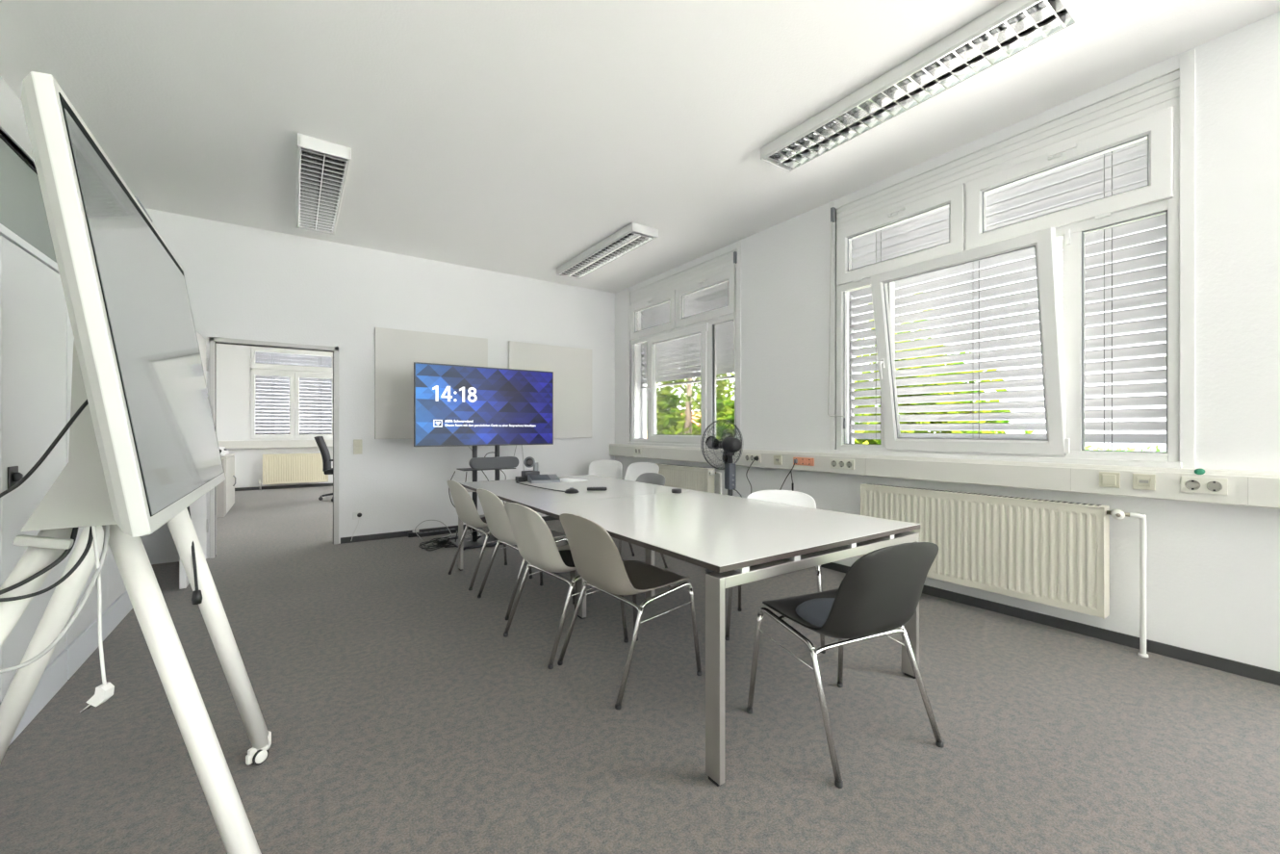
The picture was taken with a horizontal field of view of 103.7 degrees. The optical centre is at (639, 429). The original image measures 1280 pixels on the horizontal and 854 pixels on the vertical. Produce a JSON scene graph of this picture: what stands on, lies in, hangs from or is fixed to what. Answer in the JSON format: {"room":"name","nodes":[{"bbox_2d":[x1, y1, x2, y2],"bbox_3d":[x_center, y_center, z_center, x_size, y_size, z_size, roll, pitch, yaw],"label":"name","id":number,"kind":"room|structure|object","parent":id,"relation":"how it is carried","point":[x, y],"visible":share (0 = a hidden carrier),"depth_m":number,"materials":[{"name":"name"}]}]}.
{"room":"meeting room","nodes":[
{"label":"meeting room","id":0,"kind":"room"},
{"bbox_2d":[0,76,36,168],"bbox_3d":[-1.078,-0.385,-0.885,0.100,3.170,12.570,0,0,-35],"label":"wall","id":1,"kind":"structure","parent":0,"point":[11,104],"depth_m":2.92,"materials":[{"name":"white paint"}]},
{"bbox_2d":[0,107,57,263],"bbox_3d":[-3.013,-1.215,1.960,0.072,1.130,5.550,0,0,-35],"label":"window","id":2,"kind":"structure","parent":1,"relation":"in","point":[22,209],"depth_m":3.06,"materials":[{"name":"white glass"}]},
{"bbox_2d":[216,343,332,487],"bbox_3d":[-6.254,-0.385,11.249,5.142,3.170,0.300,0,0,-35],"label":"wall","id":3,"kind":"structure","parent":0,"point":[233,361],"depth_m":9.93,"materials":[{"name":"white paint"}]},
{"bbox_2d":[217,439,332,448],"bbox_3d":[-6.106,0.287,11.107,5.015,0.150,0.097,0,0,-35],"label":"duct","id":4,"kind":"object","parent":3,"relation":"attached to","point":[269,443],"visible":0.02,"depth_m":10.14,"materials":[{"name":"plastic"}]},
{"bbox_2d":[234,483,332,490],"bbox_3d":[-6.124,1.169,11.149,5.042,0.062,0.012,0,0,-35],"label":"baseboard","id":5,"kind":"structure","parent":3,"relation":"attached to","point":[315,484],"depth_m":10.32,"materials":[{"name":"plastic"}]},
{"bbox_2d":[248,346,332,440],"bbox_3d":[-7.179,-0.757,10.440,1.510,1.945,0.140,0,0,-35],"label":"window","id":6,"kind":"structure","parent":3,"relation":"in","point":[294,372],"depth_m":10.39,"materials":[{"name":"white plastic"}]},
{"bbox_2d":[255,351,332,434],"bbox_3d":[-7.287,-0.765,10.596,1.468,1.930,0.085,0,0,-35],"label":"blind","id":7,"kind":"object","parent":6,"relation":"attached to","point":[316,421],"visible":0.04,"depth_m":10.55,"materials":[{"name":"metal"}]},
{"bbox_2d":[258,452,328,489],"bbox_3d":[-7.127,0.842,10.359,1.174,0.717,0.168,0,0,-35],"label":"radiator","id":8,"kind":"object","parent":3,"relation":"attached to","point":[277,468],"visible":0.86,"depth_m":10.27,"materials":[{"name":"beige metal"}]},
{"bbox_2d":[270,452,320,454],"bbox_3d":[-7.080,0.489,10.349,1.100,0.011,0.096,0,0,-35],"label":"grille","id":9,"kind":"object","parent":8,"relation":"attached to","point":[314,452],"depth_m":10.33,"materials":[{"name":"white metal"}]},
{"bbox_2d":[140,207,614,563],"bbox_3d":[-3.286,-0.385,5.302,7.022,3.170,0.120,0,0,-35],"label":"wall","id":10,"kind":"structure","parent":0,"point":[243,282],"depth_m":5.51,"materials":[{"name":"white paint"}]},
{"bbox_2d":[179,330,338,588],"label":"door","id":11,"kind":"structure","parent":10,"relation":"in","point":[197,509],"depth_m":4.80,"materials":[{"name":"paint"}]},
{"bbox_2d":[351,512,361,538],"bbox_3d":[-3.027,1.036,5.366,0.106,0.294,0.045,0,0,-35],"label":"plug","id":12,"kind":"object","parent":10,"relation":"attached to","point":[359,515],"visible":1,"depth_m":5.37,"materials":[{"name":"black plastic"}]},
{"bbox_2d":[353,438,361,454],"bbox_3d":[-3.030,0.180,5.396,0.084,0.156,0.017,0,0,-35],"label":"light switch","id":13,"kind":"object","parent":10,"relation":"attached to","point":[357,443],"visible":1,"depth_m":5.39,"materials":[{"name":"beige plastic"}]},
{"bbox_2d":[353,511,361,519],"bbox_3d":[-3.036,0.915,5.395,0.084,0.084,0.011,0,0,-35],"label":"wall socket","id":14,"kind":"object","parent":10,"relation":"attached to","point":[355,513],"visible":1,"depth_m":5.39,"materials":[{"name":"white plastic"}]},
{"bbox_2d":[374,327,487,438],"bbox_3d":[-2.382,-0.509,5.822,1.230,1.218,0.051,0,0,-35],"label":"acoustic panel","id":15,"kind":"object","parent":10,"relation":"attached to","point":[396,350],"visible":0.68,"depth_m":5.61,"materials":[{"name":"fabric"}]},
{"bbox_2d":[340,515,560,543],"bbox_3d":[-1.767,1.169,6.272,3.395,0.062,0.012,0,0,-35],"label":"baseboard","id":16,"kind":"structure","parent":10,"relation":"attached to","point":[376,536],"depth_m":5.58,"materials":[{"name":"plastic"}]},
{"bbox_2d":[508,340,591,437],"bbox_3d":[-1.165,-0.505,6.663,1.190,1.226,0.051,0,0,-35],"label":"acoustic panel","id":17,"kind":"object","parent":10,"relation":"attached to","point":[571,367],"visible":0.68,"depth_m":6.75,"materials":[{"name":"fabric"}]},
{"bbox_2d":[0,486,1279,853],"bbox_3d":[-1.521,1.240,2.766,7.042,0.080,19.080,0,0,-35],"label":"floor","id":18,"kind":"structure","parent":0,"point":[399,712],"depth_m":1.96,"materials":[{"name":"carpet"}]},
{"bbox_2d":[0,223,67,745],"bbox_3d":[-2.545,0.219,1.750,0.473,1.962,1.301,0,0,-35],"label":"tall cabinet","id":19,"kind":"object","parent":18,"relation":"on","point":[33,304],"visible":0.71,"depth_m":2.05,"materials":[{"name":"laminate"}]},
{"bbox_2d":[64,306,132,679],"bbox_3d":[-3.297,0.219,2.817,0.449,1.962,1.301,0,0,-35],"label":"tall cabinet","id":20,"kind":"object","parent":18,"relation":"on","point":[82,637],"visible":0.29,"depth_m":2.67,"materials":[{"name":"laminate"}]},
{"bbox_2d":[0,71,271,853],"bbox_3d":[-1.398,0.289,1.252,0.822,1.822,1.332,0,0,-35],"label":"display","id":21,"kind":"object","parent":18,"relation":"on","point":[143,445],"visible":1,"depth_m":1.12,"materials":[{"name":"white plastic"}]},
{"bbox_2d":[216,453,235,517],"bbox_3d":[-6.249,0.787,7.351,0.488,0.825,1.320,0,0,-35],"label":"filing cabinet","id":22,"kind":"object","parent":18,"relation":"on","point":[225,490],"visible":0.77,"depth_m":7.00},
{"bbox_2d":[218,446,229,456],"bbox_3d":[-6.013,0.302,7.129,0.270,0.129,0.503,0,0,-35],"label":"clutter","id":23,"kind":"object","parent":22,"relation":"on","point":[222,449],"visible":0.42,"depth_m":7.18,"materials":[{"name":"white paper"}]},
{"bbox_2d":[314,435,332,501],"bbox_3d":[-5.223,0.652,8.681,0.685,1.096,0.660,0,0,-25],"label":"office chair","id":24,"kind":"object","parent":18,"relation":"on","point":[326,459],"visible":0.35,"depth_m":8.45,"materials":[{"name":"fabric"}]},
{"bbox_2d":[407,528,421,537],"bbox_3d":[-2.537,1.157,5.659,0.140,0.085,0.065,0,0,-35],"label":"power adapter","id":25,"kind":"object","parent":18,"relation":"on","point":[413,533],"visible":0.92,"depth_m":5.63,"materials":[{"name":"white plastic"}]},
{"bbox_2d":[416,528,456,537],"bbox_3d":[-2.327,1.177,5.758,0.420,0.045,0.052,0,0,-39],"label":"power strip","id":26,"kind":"object","parent":18,"relation":"on","point":[452,530],"visible":0.97,"depth_m":5.73,"materials":[{"name":"black plastic"}]},
{"bbox_2d":[436,535,458,543],"bbox_3d":[-2.049,1.177,5.391,0.052,0.045,0.300,0,0,20],"label":"power strip","id":27,"kind":"object","parent":18,"relation":"on","point":[454,536],"visible":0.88,"depth_m":5.31,"materials":[{"name":"black plastic"}]},
{"bbox_2d":[414,519,490,550],"bbox_3d":[-1.962,1.094,5.397,0.799,0.206,0.656,0,0,-35],"label":"cords","id":28,"kind":"object","parent":18,"relation":"on","point":[448,544],"visible":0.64,"depth_m":5.25,"materials":[{"name":"black rubber"}]},
{"bbox_2d":[448,445,515,550],"bbox_3d":[-1.635,0.425,5.337,0.660,1.550,0.440,0,0,-35],"label":"tv stand","id":29,"kind":"object","parent":18,"relation":"on","point":[477,543],"visible":0.41,"depth_m":5.25,"materials":[{"name":"metal"}]},
{"bbox_2d":[413,361,553,446],"bbox_3d":[-1.604,-0.247,5.316,1.464,0.824,0.060,0,0,-35],"label":"tv","id":30,"kind":"object","parent":29,"relation":"attached to","point":[454,405],"visible":1,"depth_m":5.25,"materials":[{"name":"black plastic"}]},
{"bbox_2d":[456,467,515,470],"bbox_3d":[-1.626,0.410,5.325,0.550,0.010,0.270,0,0,-35],"label":"shelf","id":31,"kind":"object","parent":29,"relation":"attached to","point":[461,469],"depth_m":5.20,"materials":[{"name":"metal"}]},
{"bbox_2d":[448,444,524,541],"bbox_3d":[-1.649,0.670,5.437,0.818,1.023,0.032,0,0,-35],"label":"cable tangle","id":32,"kind":"object","parent":29,"relation":"hanging from","point":[516,445],"visible":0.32,"depth_m":5.32,"materials":[{"name":"black plastic"}]},
{"bbox_2d":[468,452,518,468],"bbox_3d":[-1.544,0.321,5.321,0.504,0.169,0.120,0,0,-35],"label":"bar","id":33,"kind":"object","parent":29,"relation":"on","point":[484,462],"visible":1,"depth_m":5.26,"materials":[{"name":"plastic"}]},
{"bbox_2d":[446,479,532,589],"bbox_3d":[-1.253,0.797,4.105,0.564,0.806,0.542,0,0,-37],"label":"shell chair","id":34,"kind":"object","parent":18,"relation":"on","point":[466,509],"visible":0.77,"depth_m":3.88,"materials":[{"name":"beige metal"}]},
{"bbox_2d":[476,487,574,619],"bbox_3d":[-0.821,0.797,3.516,0.564,0.806,0.542,0,0,-37],"label":"shell chair","id":35,"kind":"object","parent":18,"relation":"on","point":[498,521],"visible":0.8,"depth_m":3.32,"materials":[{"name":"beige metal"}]},
{"bbox_2d":[588,460,622,479],"bbox_3d":[-0.478,0.797,6.363,0.542,0.806,0.564,0,0,7],"label":"shell chair","id":36,"kind":"object","parent":18,"relation":"on","point":[601,468],"visible":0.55,"depth_m":6.60,"materials":[{"name":"white plastic"}]},
{"bbox_2d":[557,512,702,709],"bbox_3d":[-0.079,0.797,2.503,0.564,0.806,0.542,0,0,-38],"label":"shell chair","id":37,"kind":"object","parent":18,"relation":"on","point":[597,558],"visible":1,"depth_m":2.35,"materials":[{"name":"beige plastic"}]},
{"bbox_2d":[624,461,659,481],"bbox_3d":[-0.077,0.797,5.915,0.542,0.806,0.564,0,0,29],"label":"shell chair","id":38,"kind":"object","parent":18,"relation":"on","point":[634,470],"visible":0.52,"depth_m":6.16,"materials":[{"name":"white plastic"}]},
{"bbox_2d":[618,472,667,567],"bbox_3d":[-0.098,0.797,4.454,0.564,0.806,0.542,0,0,-35],"label":"shell chair","id":39,"kind":"object","parent":18,"relation":"on","point":[647,477],"visible":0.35,"depth_m":4.58,"materials":[{"name":"white plastic"}]},
{"bbox_2d":[458,474,920,786],"bbox_3d":[-0.111,0.827,3.379,1.320,0.746,3.235,0,0,-35],"label":"conference table","id":40,"kind":"object","parent":18,"relation":"on","point":[743,540],"visible":0.81,"depth_m":2.34,"materials":[{"name":"white laminate"}]},
{"bbox_2d":[515,476,525,482],"bbox_3d":[-1.055,0.434,4.437,0.060,0.040,0.100,0,0,-35],"label":"power adapter","id":41,"kind":"object","parent":40,"relation":"on","point":[518,478],"visible":0.99,"depth_m":4.40,"materials":[{"name":"black plastic"}]},
{"bbox_2d":[521,456,539,481],"bbox_3d":[-0.985,0.346,4.520,0.140,0.215,0.134,0,0,-30],"label":"camera","id":42,"kind":"object","parent":40,"relation":"on","point":[529,461],"visible":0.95,"depth_m":4.47,"materials":[{"name":"black plastic"}]},
{"bbox_2d":[527,473,560,483],"bbox_3d":[-0.839,0.423,4.380,0.250,0.062,0.140,0,0,-27],"label":"box","id":43,"kind":"object","parent":40,"relation":"on","point":[531,478],"visible":1,"depth_m":4.35,"materials":[{"name":"grey plastic"}]},
{"bbox_2d":[515,481,579,493],"bbox_3d":[-0.776,0.435,3.984,0.105,0.037,0.985,0,0,-40],"label":"table microphone","id":44,"kind":"object","parent":40,"relation":"on","point":[570,490],"visible":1,"depth_m":3.64,"materials":[{"name":"black plastic"}]},
{"bbox_2d":[503,502,628,668],"bbox_3d":[-0.450,0.797,2.871,0.564,0.806,0.542,0,0,-40],"label":"shell chair","id":45,"kind":"object","parent":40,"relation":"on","point":[535,542],"visible":0.76,"depth_m":2.67,"materials":[{"name":"beige plastic"}]},
{"bbox_2d":[559,478,588,482],"bbox_3d":[-0.644,0.452,4.544,0.314,0.003,0.237,0,0,40],"label":"paper sheet","id":46,"kind":"object","parent":40,"relation":"on","point":[561,479],"visible":0.75,"depth_m":4.53,"materials":[{"name":"white paper"}]},
{"bbox_2d":[587,486,607,490],"bbox_3d":[-0.326,0.441,3.787,0.150,0.026,0.044,0,0,-7],"label":"remote control","id":47,"kind":"object","parent":40,"relation":"on","point":[590,488],"visible":1,"depth_m":3.77,"materials":[{"name":"black plastic"}]},
{"bbox_2d":[671,487,681,492],"bbox_3d":[0.265,0.440,3.635,0.074,0.028,0.074,0,0,-35],"label":"puck","id":48,"kind":"object","parent":40,"relation":"on","point":[674,490],"visible":1,"depth_m":3.60,"materials":[{"name":"black plastic"}]},
{"bbox_2d":[700,419,742,572],"bbox_3d":[0.758,0.554,4.256,0.433,1.292,0.410,0,0,-29],"label":"pedestal fan","id":49,"kind":"object","parent":18,"relation":"on","point":[730,445],"visible":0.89,"depth_m":4.24,"materials":[{"name":"black plastic"}]},
{"bbox_2d":[724,489,825,653],"bbox_3d":[0.833,0.797,3.047,0.542,0.806,0.564,0,0,19],"label":"shell chair","id":50,"kind":"object","parent":18,"relation":"on","point":[788,497],"visible":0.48,"depth_m":3.26,"materials":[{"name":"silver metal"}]},
{"bbox_2d":[746,541,944,788],"bbox_3d":[0.813,0.797,2.000,0.542,0.806,0.564,0,0,-25],"label":"shell chair","id":51,"kind":"object","parent":18,"relation":"on","point":[881,591],"visible":1,"depth_m":1.80,"materials":[{"name":"black plastic"}]},
{"bbox_2d":[0,0,1279,293],"bbox_3d":[-1.494,-2.045,2.955,7.302,0.150,19.360,0,0,-35],"label":"ceiling","id":52,"kind":"structure","parent":0,"point":[509,137],"depth_m":3.01,"materials":[{"name":"paint"}]},
{"bbox_2d":[296,132,351,234],"bbox_3d":[-2.618,-1.929,4.104,0.310,0.082,1.660,0,0,-35],"label":"ceiling lamp","id":53,"kind":"object","parent":52,"relation":"attached to","point":[322,166],"visible":1,"depth_m":3.86,"materials":[{"name":"metal"}]},
{"bbox_2d":[556,222,658,279],"bbox_3d":[-0.420,-1.929,5.532,0.310,0.082,1.660,0,0,-35],"label":"ceiling lamp","id":54,"kind":"object","parent":52,"relation":"attached to","point":[632,236],"visible":1,"depth_m":5.33,"materials":[{"name":"metal"}]},
{"bbox_2d":[760,0,1080,172],"bbox_3d":[1.440,-1.929,2.920,0.310,0.082,1.660,0,0,-35],"label":"ceiling lamp","id":55,"kind":"object","parent":52,"relation":"attached to","point":[1011,27],"visible":1,"depth_m":2.71,"materials":[{"name":"metal"}]},
{"bbox_2d":[614,11,1279,671],"bbox_3d":[1.394,-0.385,4.951,0.280,3.170,19.360,0,0,-35],"label":"wall","id":56,"kind":"structure","parent":0,"point":[1213,570],"depth_m":2.58,"materials":[{"name":"white paint"}]},
{"bbox_2d":[627,287,631,441],"bbox_3d":[-0.144,-0.879,6.949,0.039,2.158,0.050,0,0,-35],"label":"trim","id":57,"kind":"structure","parent":56,"relation":"attached to","point":[628,289],"depth_m":6.93,"materials":[{"name":"white paint"}]},
{"bbox_2d":[627,248,736,447],"bbox_3d":[0.444,-0.852,6.098,0.149,2.104,2.051,0,0,-35],"label":"window","id":58,"kind":"structure","parent":56,"relation":"in","point":[682,339],"depth_m":5.99,"materials":[{"name":"white plastic"}]},
{"bbox_2d":[632,338,647,440],"bbox_3d":[0.016,-0.528,6.758,0.052,1.337,0.375,0,0,-35],"label":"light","id":59,"kind":"object","parent":58,"relation":"attached to","point":[639,345],"depth_m":6.78,"materials":[{"name":"glass"}]},
{"bbox_2d":[712,317,735,440],"bbox_3d":[0.913,-0.525,5.461,0.052,1.330,0.379,0,0,-35],"label":"window pane","id":60,"kind":"object","parent":58,"relation":"attached to","point":[723,339],"depth_m":5.48,"materials":[{"name":"glass"}]},
{"bbox_2d":[733,251,737,433],"bbox_3d":[0.996,-0.910,5.241,0.034,1.900,0.041,0,0,-35],"label":"blind crank","id":61,"kind":"object","parent":58,"relation":"attached to","point":[734,252],"visible":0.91,"depth_m":5.24,"materials":[{"name":"grey metal"}]},
{"bbox_2d":[654,462,716,492],"bbox_3d":[0.530,0.723,5.781,0.194,0.623,1.079,0,0,-35],"label":"radiator","id":62,"kind":"object","parent":56,"relation":"attached to","point":[692,477],"visible":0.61,"depth_m":5.65,"materials":[{"name":"metal"}]},
{"bbox_2d":[654,462,713,468],"bbox_3d":[0.486,0.417,5.806,0.096,0.011,0.980,0,0,-35],"label":"grille","id":63,"kind":"object","parent":62,"relation":"attached to","point":[661,465],"depth_m":5.83,"materials":[{"name":"white metal"}]},
{"bbox_2d":[716,471,721,493],"bbox_3d":[0.841,0.821,5.308,0.039,0.758,0.067,0,0,-45],"label":"pipe","id":64,"kind":"object","parent":62,"relation":"attached to","point":[718,473],"visible":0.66,"depth_m":5.29,"materials":[{"name":"white metal"}]},
{"bbox_2d":[736,240,741,439],"bbox_3d":[1.040,-0.879,5.236,0.039,2.158,0.055,0,0,-35],"label":"trim","id":65,"kind":"structure","parent":56,"relation":"attached to","point":[738,243],"depth_m":5.22,"materials":[{"name":"white paint"}]},
{"bbox_2d":[829,201,836,453],"bbox_3d":[1.667,-0.879,4.329,0.039,2.158,0.050,0,0,-35],"label":"trim","id":66,"kind":"structure","parent":56,"relation":"attached to","point":[832,368],"depth_m":4.31,"materials":[{"name":"white plastic"}]},
{"bbox_2d":[609,443,1279,509],"bbox_3d":[1.476,0.281,4.496,0.099,0.163,6.619,0,0,-35],"label":"duct","id":67,"kind":"object","parent":56,"relation":"attached to","point":[1245,488],"visible":0.93,"depth_m":3.13,"materials":[{"name":"plastic"}]},
{"bbox_2d":[634,447,641,454],"bbox_3d":[-0.026,0.275,6.571,0.018,0.078,0.152,0,0,-35],"label":"wall socket","id":68,"kind":"object","parent":67,"relation":"attached to","point":[638,450],"visible":1,"depth_m":6.56,"materials":[{"name":"white plastic"}]},
{"bbox_2d":[744,453,761,461],"bbox_3d":[1.113,0.274,4.923,0.018,0.078,0.200,0,0,-35],"label":"wall socket","id":69,"kind":"object","parent":67,"relation":"attached to","point":[749,457],"visible":0.94,"depth_m":4.93,"materials":[{"name":"white plastic"}]},
{"bbox_2d":[745,456,758,493],"bbox_3d":[1.049,0.715,4.930,0.244,0.923,0.050,0,0,38],"label":"plug","id":70,"kind":"object","parent":69,"relation":"hanging from","point":[755,457],"visible":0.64,"depth_m":4.89,"materials":[{"name":"black plastic"}]},
{"bbox_2d":[773,455,782,464],"bbox_3d":[1.282,0.280,4.679,0.014,0.088,0.092,0,0,-35],"label":"wall socket","id":71,"kind":"object","parent":67,"relation":"attached to","point":[778,459],"visible":1,"depth_m":4.67,"materials":[{"name":"white plastic"}]},
{"bbox_2d":[793,457,814,465],"bbox_3d":[1.449,0.277,4.437,0.018,0.069,0.213,0,0,-35],"label":"wall socket","id":72,"kind":"object","parent":67,"relation":"attached to","point":[807,461],"visible":1,"depth_m":4.42,"materials":[{"name":"orange plastic"}]},
{"bbox_2d":[779,459,797,490],"bbox_3d":[1.325,0.568,4.582,0.030,0.616,0.256,0,0,-35],"label":"cord","id":73,"kind":"object","parent":72,"relation":"hanging from","point":[795,460],"visible":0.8,"depth_m":4.50,"materials":[{"name":"black plastic"}]},
{"bbox_2d":[829,458,854,469],"bbox_3d":[1.663,0.279,4.127,0.018,0.081,0.219,0,0,-35],"label":"wall socket","id":74,"kind":"object","parent":67,"relation":"attached to","point":[849,464],"visible":1,"depth_m":4.12,"materials":[{"name":"white plastic"}]},
{"bbox_2d":[1099,471,1120,487],"bbox_3d":[2.594,0.275,2.778,0.017,0.083,0.087,0,0,-35],"label":"light switch","id":75,"kind":"object","parent":67,"relation":"attached to","point":[1106,478],"visible":1,"depth_m":2.77,"materials":[{"name":"beige plastic"}]},
{"bbox_2d":[1132,473,1155,489],"bbox_3d":[2.674,0.275,2.665,0.014,0.083,0.087,0,0,-35],"label":"outlet","id":76,"kind":"object","parent":67,"relation":"attached to","point":[1144,481],"visible":1,"depth_m":2.66,"materials":[{"name":"beige plastic"}]},
{"bbox_2d":[1194,468,1204,474],"bbox_3d":[2.796,0.208,2.510,0.023,0.032,0.038,0,0,-29],"label":"sticker","id":77,"kind":"object","parent":67,"relation":"attached to","point":[1196,471],"visible":1,"depth_m":2.51,"materials":[{"name":"green plastic"}]},
{"bbox_2d":[1180,476,1228,494],"bbox_3d":[2.794,0.275,2.490,0.018,0.080,0.156,0,0,-35],"label":"wall socket","id":78,"kind":"object","parent":67,"relation":"attached to","point":[1190,484],"visible":1,"depth_m":2.49,"materials":[{"name":"beige plastic"}]},
{"bbox_2d":[860,483,1129,618],"bbox_3d":[2.217,0.728,3.340,0.194,0.613,1.534,0,0,-35],"label":"radiator","id":79,"kind":"object","parent":56,"relation":"attached to","point":[1046,551],"visible":0.87,"depth_m":3.10,"materials":[{"name":"metal"}]},
{"bbox_2d":[861,483,1108,508],"bbox_3d":[2.172,0.427,3.367,0.096,0.011,1.430,0,0,-35],"label":"grille","id":80,"kind":"object","parent":79,"relation":"attached to","point":[922,491],"depth_m":3.24,"materials":[{"name":"white metal"}]},
{"bbox_2d":[1129,512,1148,657],"bbox_3d":[2.659,0.821,2.676,0.039,0.758,0.069,0,0,-45],"label":"pipe","id":81,"kind":"object","parent":79,"relation":"attached to","point":[1142,517],"visible":1,"depth_m":2.66,"materials":[{"name":"white metal"}]},
{"bbox_2d":[831,67,1181,467],"bbox_3d":[2.189,-0.852,3.424,0.320,2.104,2.051,0,0,-35],"label":"window","id":82,"kind":"structure","parent":56,"relation":"in","point":[1149,110],"depth_m":3.03,"materials":[{"name":"white plastic"}]},
{"bbox_2d":[827,206,845,428],"bbox_3d":[1.671,-0.955,4.264,0.034,1.890,0.156,0,0,-35],"label":"blind crank","id":83,"kind":"object","parent":82,"relation":"attached to","point":[832,209],"visible":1,"depth_m":4.30,"materials":[{"name":"grey metal"}]},
{"bbox_2d":[840,281,882,447],"bbox_3d":[1.831,-0.528,4.133,0.052,1.337,0.375,0,0,-35],"label":"window pane","id":84,"kind":"object","parent":82,"relation":"attached to","point":[857,285],"depth_m":4.26,"materials":[{"name":"glass"}]},
{"bbox_2d":[848,139,1166,450],"bbox_3d":[2.402,-0.815,3.572,0.085,2.030,1.999,0,0,-35],"label":"blind","id":85,"kind":"object","parent":82,"relation":"attached to","point":[1124,168],"visible":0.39,"depth_m":3.40,"materials":[{"name":"metal"}]},
{"bbox_2d":[1078,205,1170,456],"bbox_3d":[2.727,-0.525,2.836,0.052,1.330,0.379,0,0,-35],"label":"window pane","id":86,"kind":"object","parent":82,"relation":"attached to","point":[1153,211],"depth_m":2.86,"materials":[{"name":"glass"}]},
{"bbox_2d":[820,562,1279,685],"bbox_3d":[1.513,1.169,4.522,0.012,0.062,6.620,0,0,-35],"label":"baseboard","id":87,"kind":"structure","parent":56,"relation":"attached to","point":[1254,672],"depth_m":2.85,"materials":[{"name":"plastic"}]},
{"bbox_2d":[1179,49,1195,468],"bbox_3d":[2.852,-0.879,2.615,0.039,2.158,0.055,0,0,-35],"label":"trim","id":88,"kind":"structure","parent":56,"relation":"attached to","point":[1187,60],"depth_m":2.60,"materials":[{"name":"white paint"}]},
{"label":"outside","id":89,"kind":"structure","parent":0,"visible":0},
{"bbox_3d":[21.950,4.350,33.405,65.900,0.300,110.000,0,0,-35],"label":"yard","id":90,"kind":"structure","parent":89,"visible":0},
{"bbox_2d":[854,291,1034,444],"bbox_3d":[4.611,1.093,8.547,3.871,6.222,3.260,0,0,32],"label":"tree","id":91,"kind":"object","parent":90,"relation":"on","point":[857,441],"visible":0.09,"depth_m":8.00,"materials":[{"name":"green plant"}]},
{"bbox_2d":[1059,251,1166,451],"bbox_3d":[27.232,-0.550,5.449,9.600,9.500,34.600,0,0,-35],"label":"building","id":92,"kind":"structure","parent":90,"relation":"on","point":[1163,447],"depth_m":15.37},
{"bbox_2d":[1084,443,1165,451],"bbox_3d":[17.755,2.245,2.237,1.912,3.909,27.651,0,0,-35],"label":"hedge","id":93,"kind":"object","parent":90,"relation":"on","point":[1087,447],"visible":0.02,"depth_m":11.64,"materials":[{"name":"green plant"}]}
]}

